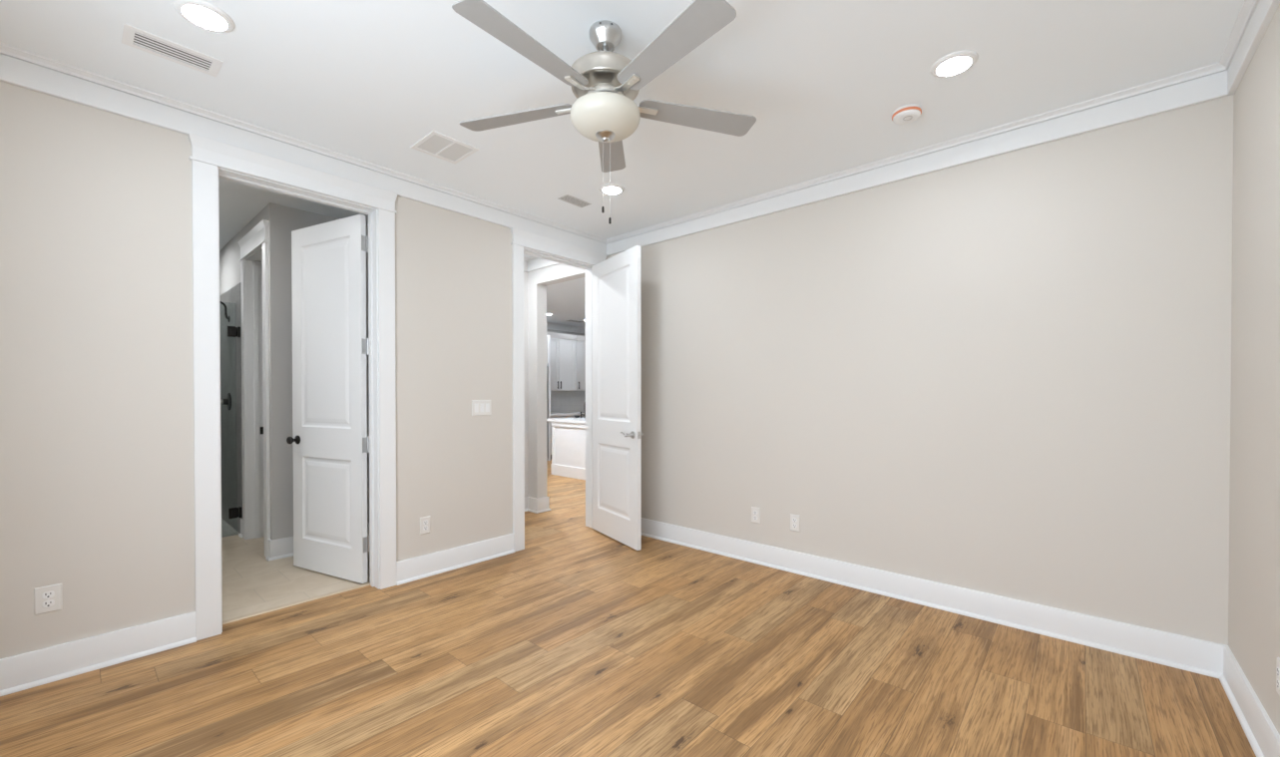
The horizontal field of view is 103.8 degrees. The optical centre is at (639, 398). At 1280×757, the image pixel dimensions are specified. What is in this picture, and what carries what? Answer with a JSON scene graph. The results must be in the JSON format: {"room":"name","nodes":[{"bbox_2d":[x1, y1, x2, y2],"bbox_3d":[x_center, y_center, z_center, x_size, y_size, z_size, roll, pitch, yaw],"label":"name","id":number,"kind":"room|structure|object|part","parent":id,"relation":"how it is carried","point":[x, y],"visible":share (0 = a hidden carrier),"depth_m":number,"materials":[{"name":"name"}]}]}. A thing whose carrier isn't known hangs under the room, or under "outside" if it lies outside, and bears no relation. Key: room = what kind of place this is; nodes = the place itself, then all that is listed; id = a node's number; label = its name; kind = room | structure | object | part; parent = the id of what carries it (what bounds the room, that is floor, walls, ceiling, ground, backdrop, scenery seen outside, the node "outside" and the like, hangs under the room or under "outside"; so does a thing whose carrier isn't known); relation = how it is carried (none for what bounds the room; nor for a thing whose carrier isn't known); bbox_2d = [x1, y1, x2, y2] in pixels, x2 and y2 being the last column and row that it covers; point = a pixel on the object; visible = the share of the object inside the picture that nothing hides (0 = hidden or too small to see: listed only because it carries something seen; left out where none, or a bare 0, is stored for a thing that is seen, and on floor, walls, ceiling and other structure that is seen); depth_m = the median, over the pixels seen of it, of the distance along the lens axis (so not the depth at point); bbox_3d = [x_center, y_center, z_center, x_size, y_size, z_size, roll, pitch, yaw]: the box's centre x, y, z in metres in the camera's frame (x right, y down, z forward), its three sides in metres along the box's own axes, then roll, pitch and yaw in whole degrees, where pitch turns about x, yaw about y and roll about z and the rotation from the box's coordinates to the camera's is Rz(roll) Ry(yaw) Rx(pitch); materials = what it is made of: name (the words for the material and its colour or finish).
{"room":"empty bedroom","nodes":[
{"label":"empty bedroom","id":0,"kind":"room"},
{"bbox_2d":[219,282,242,533],"bbox_3d":[-4.555,0.099,4.407,1.510,2.236,1.655,0,1,41],"label":"wall","id":1,"kind":"structure","parent":0,"point":[230,421],"depth_m":4.70,"materials":[{"name":"grey tile"}]},
{"bbox_2d":[219,301,229,322],"bbox_3d":[-3.958,-0.814,4.645,0.124,0.198,0.245,0,1,41],"label":"shower fixture","id":2,"kind":"object","parent":1,"relation":"attached to","point":[222,303],"visible":0.44,"depth_m":4.71,"materials":[{"name":"brown metal"}]},
{"bbox_2d":[220,393,231,411],"bbox_3d":[-3.938,0.035,4.706,0.170,0.170,0.137,0,1,41],"label":"shower valve","id":3,"kind":"object","parent":1,"relation":"attached to","point":[227,401],"visible":0.91,"depth_m":4.72,"materials":[{"name":"brown metal"}]},
{"bbox_2d":[225,302,241,536],"bbox_3d":[-3.792,0.188,4.170,0.060,2.038,0.748,0,1,41],"label":"shower door","id":4,"kind":"structure","parent":1,"relation":"attached to","point":[232,331],"depth_m":4.42,"materials":[{"name":"clear glass"}]},
{"bbox_2d":[219,202,290,540],"bbox_3d":[-3.718,-0.133,4.689,2.590,2.695,0.120,0,1,41],"label":"wall","id":5,"kind":"structure","parent":0,"point":[276,215],"depth_m":3.83,"materials":[{"name":"grey paint"}]},
{"bbox_2d":[237,219,270,557],"bbox_3d":[-3.109,-0.064,4.129,0.865,2.567,0.156,0,1,41],"label":"trim","id":6,"kind":"structure","parent":5,"relation":"attached to","point":[253,245],"depth_m":4.32,"materials":[{"name":"white paint"}]},
{"bbox_2d":[222,582,370,624],"bbox_3d":[-2.038,1.225,3.018,0.040,0.007,0.779,0,1,41],"label":"threshold","id":7,"kind":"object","parent":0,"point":[367,584],"depth_m":2.98,"materials":[{"name":"brown wood"}]},
{"bbox_2d":[0,80,606,659],"bbox_3d":[-1.664,-0.122,3.336,0.140,2.695,4.160,0,1,41],"label":"wall","id":8,"kind":"structure","parent":0,"point":[97,448],"depth_m":2.37,"materials":[{"name":"beige paint"}]},
{"bbox_2d":[33,583,62,615],"bbox_3d":[-2.583,0.878,2.191,0.009,0.117,0.080,0,1,41],"label":"wall outlet","id":9,"kind":"object","parent":8,"relation":"attached to","point":[47,599],"visible":1,"depth_m":2.19,"materials":[{"name":"white plastic"}]},
{"bbox_2d":[41,599,54,607],"bbox_3d":[-2.582,0.898,2.190,0.003,0.028,0.034,0,1,41],"label":"receptacle","id":10,"kind":"object","parent":9,"relation":"attached to","point":[45,603],"depth_m":2.19,"materials":[{"name":"white plastic"}]},
{"bbox_2d":[41,591,54,598],"bbox_3d":[-2.582,0.859,2.189,0.003,0.028,0.034,0,1,41],"label":"receptacle","id":11,"kind":"object","parent":9,"relation":"attached to","point":[45,595],"depth_m":2.19,"materials":[{"name":"white plastic"}]},
{"bbox_2d":[0,533,514,696],"bbox_3d":[-1.948,1.157,2.897,0.030,0.146,2.869,0,1,41],"label":"baseboard","id":12,"kind":"structure","parent":8,"relation":"attached to","point":[27,670],"depth_m":2.37,"materials":[{"name":"white paint"}]},
{"bbox_2d":[187,132,398,640],"bbox_3d":[-1.979,-0.049,2.954,0.175,2.557,1.019,0,1,41],"label":"trim","id":13,"kind":"structure","parent":8,"relation":"attached to","point":[212,160],"depth_m":2.71,"materials":[{"name":"white paint"}]},
{"bbox_2d":[0,42,606,254],"bbox_3d":[-1.593,-1.399,3.262,0.050,0.138,3.920,0,1,41],"label":"trim","id":14,"kind":"structure","parent":8,"relation":"attached to","point":[18,67],"depth_m":2.66,"materials":[{"name":"white paint"}]},
{"bbox_2d":[286,213,369,583],"bbox_3d":[-2.165,0.007,3.441,0.789,2.412,0.171,0,1,31],"label":"door","id":15,"kind":"structure","parent":8,"relation":"in","point":[329,440],"depth_m":3.42,"materials":[{"name":"white paint"}]},
{"bbox_3d":[-2.465,0.299,3.562,0.064,0.064,0.068,0,1,27],"label":"knob","id":16,"kind":"part","parent":15,"relation":"part of","materials":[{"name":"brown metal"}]},
{"bbox_2d":[420,515,430,534],"bbox_3d":[-1.473,0.875,3.448,0.009,0.117,0.073,0,1,41],"label":"wall outlet","id":17,"kind":"object","parent":8,"relation":"attached to","point":[425,521],"visible":1,"depth_m":3.44,"materials":[{"name":"white plastic"}]},
{"bbox_2d":[471,400,491,416],"bbox_3d":[-1.185,0.074,3.767,0.010,0.117,0.164,0,1,41],"label":"light switch","id":18,"kind":"object","parent":8,"relation":"attached to","point":[479,407],"visible":1,"depth_m":3.76,"materials":[{"name":"white plastic"}]},
{"bbox_2d":[510,227,607,551],"bbox_3d":[-0.715,-0.062,4.385,0.175,2.557,1.038,0,1,41],"label":"trim","id":19,"kind":"structure","parent":8,"relation":"attached to","point":[523,242],"depth_m":4.03,"materials":[{"name":"white paint"}]},
{"bbox_2d":[591,245,643,550],"bbox_3d":[-0.211,-0.001,4.303,0.156,2.412,0.799,0,1,-31],"label":"door","id":20,"kind":"structure","parent":8,"relation":"in","point":[616,280],"depth_m":4.23,"materials":[{"name":"white paint"}]},
{"bbox_3d":[-0.103,0.294,4.036,0.060,0.064,0.149,0,1,-33],"label":"lever handle","id":21,"kind":"part","parent":20,"relation":"part of","materials":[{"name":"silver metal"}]},
{"bbox_2d":[288,206,369,536],"bbox_3d":[-2.353,-0.129,4.195,2.030,2.695,0.945,0,1,41],"label":"wall","id":22,"kind":"structure","parent":0,"point":[297,218],"depth_m":3.90,"materials":[{"name":"grey paint"}]},
{"bbox_2d":[238,518,369,561],"bbox_3d":[-2.453,1.146,4.115,2.060,0.146,0.975,0,1,41],"label":"baseboard","id":23,"kind":"structure","parent":22,"relation":"attached to","point":[278,549],"depth_m":3.83,"materials":[{"name":"white paint"}]},
{"bbox_2d":[523,263,585,498],"bbox_3d":[-1.242,-0.134,4.721,1.060,2.695,1.315,0,1,41],"label":"wall","id":24,"kind":"structure","parent":0,"point":[536,282],"depth_m":5.34,"materials":[{"name":"paint"}]},
{"bbox_2d":[524,496,551,513],"bbox_3d":[-1.469,1.139,4.954,0.185,0.146,1.345,0,1,41],"label":"baseboard","id":25,"kind":"structure","parent":24,"relation":"attached to","point":[533,505],"depth_m":5.34,"materials":[{"name":"white paint"}]},
{"bbox_2d":[523,256,559,272],"bbox_3d":[-1.240,-1.412,4.621,0.940,0.138,1.185,0,1,41],"label":"trim","id":26,"kind":"structure","parent":24,"relation":"attached to","point":[531,263],"depth_m":5.25,"materials":[{"name":"white paint"}]},
{"bbox_2d":[546,329,585,413],"bbox_3d":[-1.917,-0.182,10.176,0.128,2.695,6.000,0,1,41],"label":"wall","id":27,"kind":"structure","parent":0,"point":[561,401],"depth_m":10.52,"materials":[{"name":"grey paint"}]},
{"bbox_2d":[546,331,577,391],"bbox_3d":[-1.721,-0.716,10.025,0.371,1.135,0.910,0,1,41],"label":"upper cabinet","id":28,"kind":"object","parent":27,"relation":"attached to","point":[563,346],"visible":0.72,"depth_m":10.02,"materials":[{"name":"grey paint"}]},
{"bbox_3d":[-1.764,-0.665,9.769,0.019,1.013,0.453,0,1,41],"label":"cabinet door","id":29,"kind":"part","parent":28,"relation":"part of","materials":[{"name":"grey paint"}]},
{"bbox_3d":[-1.604,-1.232,9.916,0.058,0.100,0.910,0,1,41],"label":"crown moulding","id":30,"kind":"part","parent":28,"relation":"part of","materials":[{"name":"grey paint"}]},
{"bbox_3d":[-1.466,-0.668,10.107,0.019,1.013,0.435,0,1,41],"label":"cabinet door","id":31,"kind":"part","parent":28,"relation":"part of","materials":[{"name":"grey paint"}]},
{"bbox_2d":[546,322,585,334],"bbox_3d":[-1.852,-1.460,10.115,0.050,0.138,5.988,0,1,41],"label":"trim","id":32,"kind":"structure","parent":27,"relation":"attached to","point":[550,325],"depth_m":10.45,"materials":[{"name":"white paint"}]},
{"bbox_2d":[575,335,585,391],"bbox_3d":[-1.115,-0.722,10.711,0.371,1.135,0.910,0,1,41],"label":"upper cabinet","id":33,"kind":"object","parent":27,"relation":"attached to","point":[581,340],"visible":0.29,"depth_m":10.37,"materials":[{"name":"grey paint"}]},
{"bbox_3d":[-0.998,-1.239,10.602,0.058,0.100,0.910,0,1,41],"label":"crown moulding","id":34,"kind":"part","parent":33,"relation":"part of","materials":[{"name":"grey paint"}]},
{"bbox_2d":[0,0,1244,327],"bbox_3d":[0.019,-1.531,5.759,8.821,0.080,10.040,0,1,41],"label":"ceiling","id":35,"kind":"structure","parent":0,"point":[823,82],"depth_m":2.28,"materials":[{"name":"white paint"}]},
{"bbox_2d":[121,22,223,77],"bbox_3d":[-1.964,-1.456,2.114,0.160,0.004,0.300,0,1,41],"label":"ceiling vent","id":36,"kind":"object","parent":35,"relation":"in","point":[134,37],"visible":1,"depth_m":2.10,"materials":[{"name":"white plastic"}]},
{"bbox_2d":[173,0,235,32],"bbox_3d":[-1.654,-1.450,1.908,0.178,0.013,0.178,0,1,41],"label":"recessed light","id":37,"kind":"object","parent":35,"relation":"in","point":[203,14],"visible":1,"depth_m":1.90,"materials":[{"name":"white plastic"}]},
{"bbox_2d":[410,130,478,164],"bbox_3d":[-1.143,-1.463,2.940,0.280,0.006,0.280,0,1,41],"label":"ceiling vent","id":38,"kind":"object","parent":35,"relation":"in","point":[435,144],"visible":1,"depth_m":2.94,"materials":[{"name":"white plastic"}]},
{"bbox_2d":[557,194,591,207],"bbox_3d":[-0.486,-1.471,3.751,0.112,0.004,0.236,0,1,41],"label":"ceiling vent","id":39,"kind":"object","parent":35,"relation":"in","point":[569,199],"visible":1,"depth_m":3.75,"materials":[{"name":"white metal"}]},
{"bbox_2d":[451,0,756,224],"bbox_3d":[-0.149,-1.078,1.966,1.269,0.759,1.246,0,1,41],"label":"ceiling fan","id":40,"kind":"object","parent":35,"relation":"hanging from","point":[605,83],"visible":1,"depth_m":1.89,"materials":[{"name":"grey wood"}]},
{"bbox_3d":[-0.516,-1.186,2.123,0.519,0.006,0.129,1,13,18],"label":"blade","id":41,"kind":"part","parent":40,"relation":"part of","materials":[{"name":"grey wood"}]},
{"bbox_3d":[-0.371,-1.171,1.679,0.129,0.006,0.519,14,10,35],"label":"blade","id":42,"kind":"part","parent":40,"relation":"part of","materials":[{"name":"grey wood"}]},
{"bbox_3d":[-0.148,-0.905,2.003,0.001,0.285,0.001,0,1,41],"label":"pull chain","id":43,"kind":"part","parent":40,"relation":"part of","materials":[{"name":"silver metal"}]},
{"bbox_3d":[-0.138,-1.095,2.002,0.277,0.097,0.277,0,1,41],"label":"lamp shade","id":44,"kind":"part","parent":40,"relation":"part of","materials":[{"name":"beige glass"}]},
{"bbox_3d":[-0.120,-0.883,2.003,0.001,0.329,0.001,0,1,41],"label":"pull chain","id":45,"kind":"part","parent":40,"relation":"part of","materials":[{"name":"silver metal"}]},
{"bbox_3d":[-0.138,-1.196,2.398,0.129,0.006,0.519,-10,2,0],"label":"blade","id":46,"kind":"part","parent":40,"relation":"part of","materials":[{"name":"silver metal"}]},
{"bbox_3d":[0.096,-1.171,1.679,0.129,0.006,0.519,12,-5,-36],"label":"blade","id":47,"kind":"part","parent":40,"relation":"part of","materials":[{"name":"grey wood"}]},
{"bbox_3d":[0.240,-1.187,2.124,0.519,0.006,0.129,-1,-8,-18],"label":"blade","id":48,"kind":"part","parent":40,"relation":"part of","materials":[{"name":"grey wood"}]},
{"bbox_2d":[599,183,624,194],"bbox_3d":[-0.198,-1.465,3.530,0.178,0.013,0.178,0,1,41],"label":"recessed light","id":49,"kind":"object","parent":35,"relation":"in","point":[615,189],"visible":0.9,"depth_m":3.51,"materials":[{"name":"white plastic"}]},
{"bbox_2d":[891,103,921,124],"bbox_3d":[1.362,-1.442,2.563,0.136,0.042,0.136,0,1,41],"label":"smoke detector","id":50,"kind":"object","parent":35,"relation":"attached to","point":[907,114],"visible":1,"depth_m":2.53,"materials":[{"name":"white plastic"}]},
{"bbox_2d":[930,49,978,77],"bbox_3d":[1.371,-1.453,2.192,0.178,0.013,0.178,0,1,41],"label":"recessed light","id":51,"kind":"object","parent":35,"relation":"in","point":[956,63],"visible":1,"depth_m":2.18,"materials":[{"name":"white plastic"}]},
{"bbox_2d":[0,459,1256,756],"bbox_3d":[0.052,1.227,5.835,8.601,0.052,9.920,0,1,41],"label":"floor","id":52,"kind":"structure","parent":0,"point":[578,641],"depth_m":2.21,"materials":[{"name":"brown wood"}]},
{"bbox_2d":[546,366,547,457],"bbox_3d":[-2.263,0.287,9.178,0.635,1.775,0.960,0,1,41],"label":"refrigerator","id":53,"kind":"object","parent":52,"relation":"on","point":[547,366],"visible":0.11,"depth_m":9.31,"materials":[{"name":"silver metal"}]},
{"bbox_3d":[-2.041,0.776,8.986,0.043,0.680,0.956,0,1,41],"label":"freezer drawer","id":54,"kind":"part","parent":53,"relation":"part of","materials":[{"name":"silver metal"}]},
{"bbox_3d":[-1.882,-0.086,9.159,0.043,1.020,0.475,0,1,41],"label":"door","id":55,"kind":"part","parent":53,"relation":"part of","materials":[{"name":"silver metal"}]},
{"bbox_2d":[546,335,550,460],"bbox_3d":[-2.275,0.002,9.186,0.658,2.345,1.080,0,1,41],"label":"refrigerator surround","id":56,"kind":"object","parent":52,"relation":"on","point":[548,336],"visible":0.08,"depth_m":9.36,"materials":[{"name":"white paint"}]},
{"bbox_2d":[550,415,584,459],"bbox_3d":[-1.623,0.755,9.952,0.630,0.825,0.910,0,1,41],"label":"base cabinet","id":57,"kind":"object","parent":52,"relation":"on","point":[576,415],"visible":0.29,"depth_m":9.58,"materials":[{"name":"grey paint"}]},
{"bbox_3d":[-1.569,0.708,9.601,0.019,0.705,0.449,0,1,41],"label":"cabinet door","id":58,"kind":"part","parent":57,"relation":"part of","materials":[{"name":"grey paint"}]},
{"bbox_2d":[550,412,584,417],"bbox_3d":[-1.320,0.318,10.290,0.633,0.040,1.825,0,1,41],"label":"countertop","id":59,"kind":"structure","parent":57,"relation":"on","point":[560,413],"depth_m":9.85,"materials":[{"name":"white stone"}]},
{"bbox_2d":[551,422,585,479],"bbox_3d":[-0.317,0.778,7.484,1.986,0.822,0.956,0,1,41],"label":"kitchen island","id":60,"kind":"object","parent":52,"relation":"on","point":[568,439],"visible":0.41,"depth_m":7.53,"materials":[{"name":"white paint"}]},
{"bbox_2d":[546,417,585,424],"bbox_3d":[-0.267,0.346,7.537,2.290,0.039,1.130,0,1,41],"label":"island countertop","id":61,"kind":"structure","parent":60,"relation":"on","point":[573,419],"depth_m":7.64,"materials":[{"name":"white stone"}]},
{"bbox_3d":[-0.317,0.402,7.481,1.982,0.070,0.952,0,1,41],"label":"rail","id":62,"kind":"part","parent":60,"relation":"part of","materials":[{"name":"white paint"}]},
{"bbox_3d":[-0.316,1.106,7.487,1.986,0.165,0.956,0,1,41],"label":"baseboard","id":63,"kind":"part","parent":60,"relation":"part of","materials":[{"name":"white paint"}]},
{"bbox_2d":[606,94,1234,645],"bbox_3d":[1.222,-0.124,3.484,3.991,2.695,0.120,0,1,41],"label":"wall","id":64,"kind":"structure","parent":0,"point":[1009,374],"depth_m":2.79,"materials":[{"name":"beige paint"}]},
{"bbox_2d":[751,506,760,523],"bbox_3d":[0.858,0.871,3.728,0.073,0.117,0.009,0,1,41],"label":"wall outlet","id":65,"kind":"object","parent":64,"relation":"attached to","point":[755,512],"visible":1,"depth_m":3.72,"materials":[{"name":"white plastic"}]},
{"bbox_2d":[790,513,800,531],"bbox_3d":[1.087,0.878,3.525,0.073,0.117,0.009,0,1,41],"label":"wall outlet","id":66,"kind":"object","parent":64,"relation":"attached to","point":[794,519],"visible":1,"depth_m":3.52,"materials":[{"name":"white plastic"}]},
{"bbox_2d":[606,61,1232,256],"bbox_3d":[1.120,-1.402,3.448,3.871,0.138,0.050,0,1,41],"label":"trim","id":67,"kind":"structure","parent":64,"relation":"attached to","point":[1207,83],"depth_m":2.80,"materials":[{"name":"white paint"}]},
{"bbox_2d":[641,517,1226,678],"bbox_3d":[1.135,1.151,3.472,3.851,0.146,0.030,0,1,41],"label":"baseboard","id":68,"kind":"structure","parent":64,"relation":"attached to","point":[1196,655],"depth_m":2.80,"materials":[{"name":"white paint"}]},
{"bbox_2d":[1228,3,1279,735],"bbox_3d":[1.296,-0.099,0.643,0.120,2.695,4.040,0,1,41],"label":"wall","id":69,"kind":"structure","parent":0,"point":[1254,495],"depth_m":1.86,"materials":[{"name":"beige paint"}]},
{"bbox_2d":[1219,645,1279,756],"bbox_3d":[1.280,1.175,0.750,0.030,0.146,3.920,0,1,41],"label":"baseboard","id":70,"kind":"structure","parent":69,"relation":"attached to","point":[1260,731],"depth_m":1.86,"materials":[{"name":"white paint"}]},
{"bbox_2d":[1219,0,1279,94],"bbox_3d":[1.271,-1.378,0.733,0.050,0.138,3.920,0,1,41],"label":"trim","id":71,"kind":"structure","parent":69,"relation":"attached to","point":[1254,17],"depth_m":1.93,"materials":[{"name":"white paint"}]},
{"bbox_2d":[1276,656,1279,696],"bbox_3d":[2.060,0.903,1.615,0.009,0.117,0.073,0,1,41],"label":"wall outlet","id":72,"kind":"object","parent":69,"relation":"attached to","point":[1278,657],"visible":1,"depth_m":1.62,"materials":[{"name":"white plastic"}]},
{"bbox_2d":[1276,678,1279,690],"bbox_3d":[2.058,0.922,1.617,0.003,0.028,0.034,0,1,41],"label":"receptacle","id":73,"kind":"object","parent":72,"relation":"attached to","point":[1277,679],"depth_m":1.62,"materials":[{"name":"white plastic"}]}
]}

